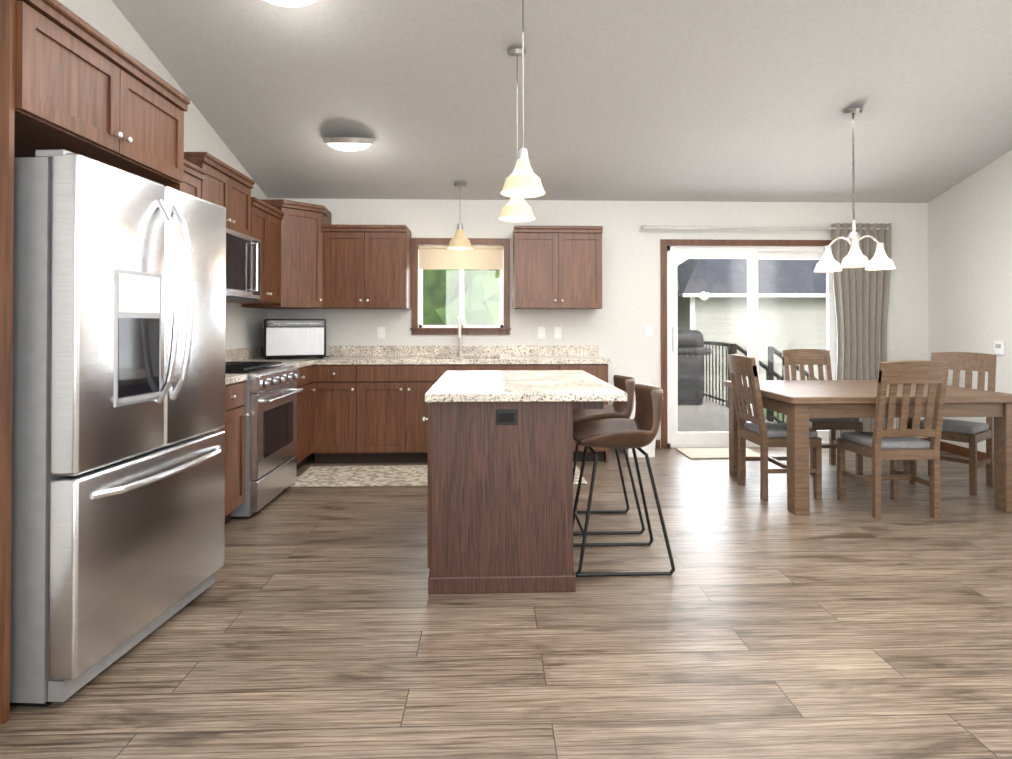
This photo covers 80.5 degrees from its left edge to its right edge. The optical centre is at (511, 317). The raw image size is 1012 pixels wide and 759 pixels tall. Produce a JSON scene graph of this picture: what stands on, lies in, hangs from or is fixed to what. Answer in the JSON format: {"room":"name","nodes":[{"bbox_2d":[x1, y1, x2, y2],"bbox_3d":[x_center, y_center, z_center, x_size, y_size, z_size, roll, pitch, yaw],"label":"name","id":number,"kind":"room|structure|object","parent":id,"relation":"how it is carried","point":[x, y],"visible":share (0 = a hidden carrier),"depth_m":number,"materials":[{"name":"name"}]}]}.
{"room":"kitchen","nodes":[
{"label":"kitchen","id":0,"kind":"room"},
{"bbox_2d":[58,0,267,349],"bbox_3d":[-2.290,-0.603,1.821,0.150,3.700,8.200,0,-1,-2],"label":"wall","id":1,"kind":"structure","parent":0,"point":[244,325],"depth_m":4.31,"materials":[{"name":"paint"}]},
{"bbox_2d":[0,0,135,163],"bbox_3d":[-1.884,-0.840,2.140,0.676,0.380,0.555,0,-1,-2],"label":"upper cabinet","id":2,"kind":"object","parent":1,"relation":"attached to","point":[70,80],"depth_m":2.09,"materials":[{"name":"brown wood"}]},
{"bbox_2d":[0,64,187,187],"bbox_3d":[-1.899,-0.836,2.581,0.676,0.380,0.556,0,-1,-2],"label":"upper cabinet","id":3,"kind":"object","parent":1,"relation":"attached to","point":[161,158],"depth_m":2.66,"materials":[{"name":"brown wood"}]},
{"bbox_2d":[174,164,203,198],"bbox_3d":[-2.101,-0.518,3.493,0.336,0.760,0.490,0,-1,-2],"label":"upper cabinet","id":4,"kind":"object","parent":1,"relation":"attached to","point":[195,177],"depth_m":3.66,"materials":[{"name":"brown wood"}]},
{"bbox_2d":[188,152,235,230],"bbox_3d":[-2.117,-0.808,3.966,0.336,0.410,0.442,0,-1,-2],"label":"upper cabinet","id":5,"kind":"object","parent":1,"relation":"attached to","point":[219,181],"depth_m":3.99,"materials":[{"name":"brown wood"}]},
{"bbox_2d":[226,228,260,300],"bbox_3d":[-2.059,-0.363,4.128,0.456,0.462,0.764,0,-1,-2],"label":"microwave","id":6,"kind":"object","parent":5,"relation":"attached to","point":[243,267],"visible":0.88,"depth_m":4.19,"materials":[{"name":"silver metal"}]},
{"bbox_2d":[225,346,263,361],"bbox_3d":[-2.290,0.305,4.310,0.020,0.100,2.902,0,-1,-2],"label":"backsplash","id":7,"kind":"structure","parent":1,"relation":"attached to","point":[242,353],"depth_m":5.17,"materials":[{"name":"beige stone"}]},
{"bbox_2d":[236,172,255,236],"bbox_3d":[-2.129,-0.805,4.294,0.336,0.410,0.442,0,-1,-2],"label":"upper cabinet","id":8,"kind":"object","parent":1,"relation":"attached to","point":[244,199],"depth_m":4.40,"materials":[{"name":"brown wood"}]},
{"bbox_2d":[226,200,271,303],"bbox_3d":[-2.143,-0.507,4.708,0.336,0.760,0.382,0,-1,-2],"label":"upper cabinet","id":9,"kind":"object","parent":1,"relation":"attached to","point":[261,214],"depth_m":4.79,"materials":[{"name":"brown wood"}]},
{"bbox_2d":[272,208,279,303],"bbox_3d":[-2.152,-0.504,4.976,0.336,0.760,0.382,0,-1,-2],"label":"upper cabinet","id":10,"kind":"object","parent":1,"relation":"attached to","point":[275,215],"depth_m":5.06,"materials":[{"name":"brown wood"}]},
{"bbox_2d":[0,447,1011,758],"bbox_3d":[1.053,1.298,1.920,6.840,0.100,8.200,0,-1,-2],"label":"floor","id":11,"kind":"structure","parent":0,"point":[314,623],"depth_m":2.31,"materials":[{"name":"brown wood"}]},
{"bbox_2d":[10,149,225,706],"bbox_3d":[-1.713,0.361,2.357,0.887,1.781,0.900,0,-1,3],"label":"refrigerator","id":12,"kind":"object","parent":11,"relation":"on","point":[118,436],"visible":1,"depth_m":2.02,"materials":[{"name":"silver metal"}]},
{"bbox_2d":[224,380,247,523],"bbox_3d":[-1.961,0.825,3.486,0.616,0.875,0.489,0,-1,-2],"label":"base cabinet","id":13,"kind":"object","parent":11,"relation":"on","point":[235,390],"depth_m":3.60,"materials":[{"name":"brown wood"}]},
{"bbox_2d":[225,374,247,383],"bbox_3d":[-1.949,0.366,3.302,0.626,0.040,0.865,0,-1,-2],"label":"countertop","id":14,"kind":"structure","parent":13,"relation":"on","point":[227,376],"depth_m":3.62,"materials":[{"name":"beige stone"}]},
{"bbox_2d":[225,361,302,517],"bbox_3d":[-1.911,0.785,4.123,0.744,0.965,0.764,0,-1,-2],"label":"range","id":15,"kind":"object","parent":11,"relation":"on","point":[272,390],"visible":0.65,"depth_m":3.95,"materials":[{"name":"silver metal"}]},
{"bbox_2d":[248,364,315,469],"bbox_3d":[-1.984,0.837,4.840,0.664,0.875,0.660,0,-1,-2],"label":"base cabinet","id":16,"kind":"object","parent":11,"relation":"on","point":[306,399],"depth_m":5.01,"materials":[{"name":"brown wood"}]},
{"bbox_2d":[316,364,363,463],"bbox_3d":[-1.516,0.842,5.440,0.449,0.875,0.685,0,-1,-2],"label":"base cabinet","id":17,"kind":"object","parent":11,"relation":"on","point":[339,387],"depth_m":5.17,"materials":[{"name":"brown wood"}]},
{"bbox_2d":[228,356,323,367],"bbox_3d":[-2.013,0.382,5.142,0.626,0.040,1.257,0,-1,-2],"label":"countertop","id":18,"kind":"structure","parent":17,"relation":"on","point":[295,361],"depth_m":5.08,"materials":[{"name":"beige stone"}]},
{"bbox_2d":[264,319,325,358],"bbox_3d":[-1.955,0.187,5.410,0.521,0.354,0.376,0,-1,-20],"label":"toaster oven","id":19,"kind":"object","parent":18,"relation":"on","point":[286,338],"visible":1,"depth_m":5.26,"materials":[{"name":"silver metal"}]},
{"bbox_2d":[364,364,463,462],"bbox_3d":[-0.933,0.843,5.495,0.959,0.875,0.616,0,-1,-2],"label":"base cabinet","id":20,"kind":"object","parent":11,"relation":"on","point":[395,406],"depth_m":5.19,"materials":[{"name":"brown wood"}]},
{"bbox_2d":[316,356,610,363],"bbox_3d":[-0.442,0.386,5.511,2.620,0.040,0.626,0,-1,-2],"label":"countertop","id":21,"kind":"structure","parent":20,"relation":"on","point":[327,359],"depth_m":5.22,"materials":[{"name":"beige stone"}]},
{"bbox_2d":[458,316,469,355],"bbox_3d":[-0.454,0.173,5.676,0.119,0.386,0.221,0,-1,-2],"label":"faucet","id":22,"kind":"object","parent":21,"relation":"on","point":[460,352],"visible":1,"depth_m":5.74,"materials":[{"name":"silver metal"}]},
{"bbox_2d":[289,465,586,486],"bbox_3d":[-0.564,1.268,4.826,2.270,0.011,0.620,0,-1,-2],"label":"area rug","id":23,"kind":"object","parent":11,"relation":"on","point":[347,476],"visible":0.44,"depth_m":4.75,"materials":[{"name":"beige fabric"}]},
{"bbox_2d":[464,364,507,369],"bbox_3d":[-0.312,0.843,5.517,0.519,0.875,0.616,0,-1,-2],"label":"base cabinet","id":24,"kind":"object","parent":11,"relation":"on","point":[466,366],"depth_m":5.22,"materials":[{"name":"brown wood"}]},
{"bbox_2d":[422,376,603,593],"bbox_3d":[0.008,0.824,3.364,0.889,0.876,1.274,0,-1,-2],"label":"kitchen island","id":25,"kind":"object","parent":11,"relation":"on","point":[500,487],"depth_m":2.74,"materials":[{"name":"brown wood"}]},
{"bbox_2d":[425,370,626,401],"bbox_3d":[0.047,0.366,3.364,0.920,0.040,1.320,0,-1,-2],"label":"island countertop","id":26,"kind":"structure","parent":25,"relation":"on","point":[454,385],"depth_m":2.94,"materials":[{"name":"beige stone"}]},
{"bbox_2d":[508,364,567,369],"bbox_3d":[0.177,0.843,5.534,0.579,0.875,0.616,0,-1,-2],"label":"base cabinet","id":27,"kind":"object","parent":11,"relation":"on","point":[510,366],"depth_m":5.23,"materials":[{"name":"brown wood"}]},
{"bbox_2d":[568,364,607,462],"bbox_3d":[0.627,0.843,5.549,0.440,0.875,0.616,0,-1,-2],"label":"base cabinet","id":28,"kind":"object","parent":11,"relation":"on","point":[600,371],"depth_m":5.25,"materials":[{"name":"brown wood"}]},
{"bbox_2d":[573,375,644,534],"bbox_3d":[0.529,0.814,3.677,0.493,0.899,0.408,0,-1,-2],"label":"stool","id":29,"kind":"object","parent":11,"relation":"on","point":[621,409],"visible":0.5,"depth_m":3.53,"materials":[{"name":"brown leather"}]},
{"bbox_2d":[573,384,674,576],"bbox_3d":[0.549,0.808,3.107,0.493,0.899,0.408,0,-1,-2],"label":"stool","id":30,"kind":"object","parent":11,"relation":"on","point":[639,430],"visible":0.96,"depth_m":3.00,"materials":[{"name":"brown leather"}]},
{"bbox_2d":[622,383,658,456],"bbox_3d":[1.194,0.951,5.640,0.310,0.661,0.380,0,-1,-2],"label":"trash can","id":31,"kind":"object","parent":11,"relation":"on","point":[649,449],"visible":0.19,"depth_m":5.49,"materials":[{"name":"white plastic"}]},
{"bbox_2d":[676,448,759,458],"bbox_3d":[1.964,1.274,5.634,0.700,0.013,0.420,0,-1,-2],"label":"door mat","id":32,"kind":"object","parent":11,"relation":"on","point":[706,453],"visible":0.81,"depth_m":5.59,"materials":[{"name":"beige fabric"}]},
{"bbox_2d":[727,354,821,500],"bbox_3d":[1.894,0.769,4.365,0.528,1.003,0.420,0,-1,-2],"label":"chair","id":33,"kind":"object","parent":11,"relation":"on","point":[761,433],"visible":0.92,"depth_m":4.22,"materials":[{"name":"brown wood"}]},
{"bbox_2d":[782,349,862,475],"bbox_3d":[2.624,0.775,5.085,0.420,1.003,0.528,0,-1,-2],"label":"chair","id":34,"kind":"object","parent":11,"relation":"on","point":[801,358],"visible":0.35,"depth_m":5.26,"materials":[{"name":"brown wood"}]},
{"bbox_2d":[724,380,1011,514],"bbox_3d":[2.548,0.890,4.387,1.560,0.760,1.120,0,-1,-2],"label":"dining table","id":35,"kind":"object","parent":11,"relation":"on","point":[799,403],"visible":0.65,"depth_m":3.89,"materials":[{"name":"brown wood"}]},
{"bbox_2d":[837,360,948,518],"bbox_3d":[2.494,0.765,3.922,0.420,1.003,0.528,0,-1,-2],"label":"chair","id":36,"kind":"object","parent":11,"relation":"on","point":[878,444],"visible":1,"depth_m":3.76,"materials":[{"name":"brown wood"}]},
{"bbox_2d":[909,352,995,495],"bbox_3d":[3.396,0.771,4.589,0.528,1.003,0.420,0,-1,-37],"label":"chair","id":37,"kind":"object","parent":11,"relation":"on","point":[972,434],"visible":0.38,"depth_m":4.52,"materials":[{"name":"brown wood"}]},
{"bbox_2d":[112,0,1011,202],"bbox_3d":[1.053,-1.809,1.948,6.840,1.312,8.200,0,-1,-2],"label":"ceiling","id":38,"kind":"structure","parent":0,"point":[698,100],"depth_m":4.25,"materials":[{"name":"paint"}]},
{"bbox_2d":[265,0,314,6],"bbox_3d":[-1.246,-1.809,3.300,0.410,0.159,0.397,0,-1,-2],"label":"ceiling light","id":39,"kind":"object","parent":38,"relation":"attached to","point":[293,3],"visible":0.98,"depth_m":3.31,"materials":[{"name":"white glass"}]},
{"bbox_2d":[322,137,374,150],"bbox_3d":[-1.297,-1.408,4.775,0.410,0.159,0.397,0,-1,-2],"label":"ceiling light","id":40,"kind":"object","parent":38,"relation":"attached to","point":[348,143],"visible":1,"depth_m":4.66,"materials":[{"name":"white glass"}]},
{"bbox_2d":[448,183,472,249],"bbox_3d":[-0.472,-0.949,5.510,0.232,0.616,0.232,0,-1,-2],"label":"light","id":41,"kind":"object","parent":38,"relation":"hanging from","point":[459,241],"visible":0.96,"depth_m":5.46,"materials":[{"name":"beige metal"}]},
{"bbox_2d":[499,49,534,221],"bbox_3d":[0.037,-1.178,3.808,0.232,1.091,0.232,0,-1,-2],"label":"pendant light","id":42,"kind":"object","parent":38,"relation":"hanging from","point":[516,209],"visible":0.81,"depth_m":3.76,"materials":[{"name":"white glass"}]},
{"bbox_2d":[501,0,544,197],"bbox_3d":[0.061,-1.281,3.110,0.232,1.265,0.232,0,-1,-2],"label":"pendant light","id":43,"kind":"object","parent":38,"relation":"hanging from","point":[522,180],"visible":1,"depth_m":3.08,"materials":[{"name":"white glass"}]},
{"bbox_2d":[814,108,895,271],"bbox_3d":[2.597,-0.969,4.446,0.497,1.212,0.541,0,-1,-2],"label":"chandelier","id":44,"kind":"object","parent":38,"relation":"hanging from","point":[855,257],"visible":1,"depth_m":4.43,"materials":[{"name":"white glass"}]},
{"bbox_2d":[268,198,928,447],"bbox_3d":[0.913,-0.015,5.955,6.540,2.600,0.150,0,-1,-2],"label":"wall","id":45,"kind":"structure","parent":0,"point":[613,328],"depth_m":5.89,"materials":[{"name":"paint"}]},
{"bbox_2d":[242,200,339,308],"bbox_3d":[-2.002,-0.540,5.446,0.670,0.900,0.665,0,-1,-2],"label":"upper cabinet","id":46,"kind":"object","parent":45,"relation":"attached to","point":[305,228],"depth_m":5.32,"materials":[{"name":"brown wood"}]},
{"bbox_2d":[328,228,375,308],"bbox_3d":[-1.513,-0.453,5.627,0.440,0.730,0.336,0,-1,-2],"label":"upper cabinet","id":47,"kind":"object","parent":45,"relation":"attached to","point":[349,249],"depth_m":5.47,"materials":[{"name":"brown wood"}]},
{"bbox_2d":[377,327,384,338],"bbox_3d":[-1.263,0.143,5.796,0.075,0.115,0.008,0,-1,-2],"label":"electrical outlet","id":48,"kind":"object","parent":45,"relation":"attached to","point":[380,332],"visible":1,"depth_m":5.79,"materials":[{"name":"white plastic"}]},
{"bbox_2d":[372,228,410,308],"bbox_3d":[-1.187,-0.453,5.638,0.440,0.730,0.336,0,-1,-2],"label":"upper cabinet","id":49,"kind":"object","parent":45,"relation":"attached to","point":[391,247],"depth_m":5.48,"materials":[{"name":"brown wood"}]},
{"bbox_2d":[410,238,510,334],"bbox_3d":[-0.492,-0.306,5.858,0.975,0.940,0.150,0,-1,-2],"label":"kitchen window","id":50,"kind":"structure","parent":45,"relation":"in","point":[437,254],"depth_m":5.85,"materials":[{"name":"brown wood"}]},
{"bbox_2d":[329,345,598,355],"bbox_3d":[-0.453,0.318,5.816,2.620,0.100,0.019,0,-1,-2],"label":"backsplash","id":51,"kind":"structure","parent":45,"relation":"attached to","point":[475,350],"depth_m":5.81,"materials":[{"name":"beige stone"}]},
{"bbox_2d":[513,228,567,308],"bbox_3d":[0.256,-0.453,5.688,0.467,0.730,0.336,0,-1,-2],"label":"upper cabinet","id":52,"kind":"object","parent":45,"relation":"attached to","point":[540,255],"depth_m":5.53,"materials":[{"name":"brown wood"}]},
{"bbox_2d":[538,327,544,338],"bbox_3d":[0.296,0.144,5.850,0.075,0.115,0.008,0,-1,-2],"label":"electrical outlet","id":53,"kind":"object","parent":45,"relation":"attached to","point":[541,332],"visible":1,"depth_m":5.85,"materials":[{"name":"white plastic"}]},
{"bbox_2d":[554,327,561,338],"bbox_3d":[0.456,0.144,5.856,0.075,0.115,0.008,0,-1,-2],"label":"electrical outlet","id":54,"kind":"object","parent":45,"relation":"attached to","point":[557,332],"visible":1,"depth_m":5.85,"materials":[{"name":"white plastic"}]},
{"bbox_2d":[568,228,602,308],"bbox_3d":[0.608,-0.453,5.701,0.468,0.730,0.336,0,-1,-2],"label":"upper cabinet","id":55,"kind":"object","parent":45,"relation":"attached to","point":[584,244],"depth_m":5.54,"materials":[{"name":"brown wood"}]},
{"bbox_2d":[608,440,659,448],"bbox_3d":[1.156,1.241,5.869,0.620,0.085,0.013,0,-1,-2],"label":"baseboard","id":56,"kind":"structure","parent":45,"relation":"attached to","point":[657,445],"depth_m":5.87,"materials":[{"name":"brown wood"}]},
{"bbox_2d":[645,325,652,335],"bbox_3d":[1.355,0.124,5.887,0.075,0.115,0.008,0,-1,-2],"label":"light switch","id":57,"kind":"object","parent":45,"relation":"attached to","point":[648,330],"visible":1,"depth_m":5.88,"materials":[{"name":"white plastic"}]},
{"bbox_2d":[660,239,836,448],"bbox_3d":[2.433,0.255,5.986,1.920,2.060,0.148,0,-1,-2],"label":"sliding glass door","id":58,"kind":"structure","parent":45,"relation":"in","point":[752,252],"depth_m":5.95,"materials":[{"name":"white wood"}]},
{"bbox_2d":[641,223,891,439],"bbox_3d":[2.507,0.166,5.871,2.484,2.195,0.120,0,-1,-2],"label":"curtain","id":59,"kind":"object","parent":45,"relation":"attached to","point":[861,296],"visible":0.69,"depth_m":5.88,"materials":[{"name":"grey fabric"}]},
{"bbox_2d":[928,150,1011,452],"bbox_3d":[4.396,-0.601,2.053,0.150,3.700,8.200,0,-1,-2],"label":"wall","id":60,"kind":"structure","parent":0,"point":[969,263],"depth_m":5.42,"materials":[{"name":"paint"}]},
{"bbox_2d":[940,441,985,460],"bbox_3d":[4.278,1.216,3.033,0.013,0.085,5.899,0,-1,-2],"label":"baseboard","id":61,"kind":"structure","parent":60,"relation":"attached to","point":[954,449],"depth_m":5.59,"materials":[{"name":"brown wood"}]},
{"bbox_2d":[994,341,1004,354],"bbox_3d":[4.199,0.257,5.141,0.024,0.120,0.090,0,-1,-2],"label":"thermostat","id":62,"kind":"object","parent":60,"relation":"attached to","point":[999,347],"visible":0.96,"depth_m":5.13,"materials":[{"name":"white plastic"}]},
{"label":"outside","id":63,"kind":"structure","parent":0,"visible":0},
{"bbox_2d":[724,404,785,421],"bbox_3d":[9.143,3.066,30.253,140.000,0.120,120.000,0,-1,-2],"label":"ground","id":64,"kind":"structure","parent":63,"point":[775,414],"depth_m":17.71,"materials":[{"name":"green plant"}]},
{"bbox_2d":[423,269,488,324],"bbox_3d":[-2.870,-1.842,13.202,5.253,9.385,6.621,0,-1,-2],"label":"tree","id":65,"kind":"object","parent":64,"relation":"on","point":[446,289],"depth_m":11.38,"materials":[{"name":"green plant"}]},
{"bbox_2d":[432,270,499,324],"bbox_3d":[-2.225,-0.250,12.833,6.702,6.459,2.980,0,-1,-2],"label":"tree","id":66,"kind":"object","parent":64,"relation":"on","point":[481,312],"depth_m":11.98,"materials":[{"name":"green plant"}]},
{"bbox_2d":[678,341,817,431],"bbox_3d":[2.927,1.585,8.162,4.840,2.440,4.148,0,-1,-2],"label":"deck","id":67,"kind":"object","parent":64,"relation":"on","point":[695,411],"depth_m":8.62,"materials":[{"name":"grey wood"}]},
{"bbox_2d":[678,330,711,404],"bbox_3d":[2.661,0.769,9.485,0.860,1.165,0.600,0,-1,-2],"label":"outdoor grill","id":68,"kind":"object","parent":67,"relation":"on","point":[684,344],"depth_m":9.21,"materials":[{"name":"metal"}]},
{"bbox_2d":[677,259,826,403],"bbox_3d":[12.133,0.057,24.871,13.300,5.800,9.920,0,-1,-2],"label":"house","id":69,"kind":"structure","parent":64,"relation":"on","point":[780,276],"depth_m":20.28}
]}

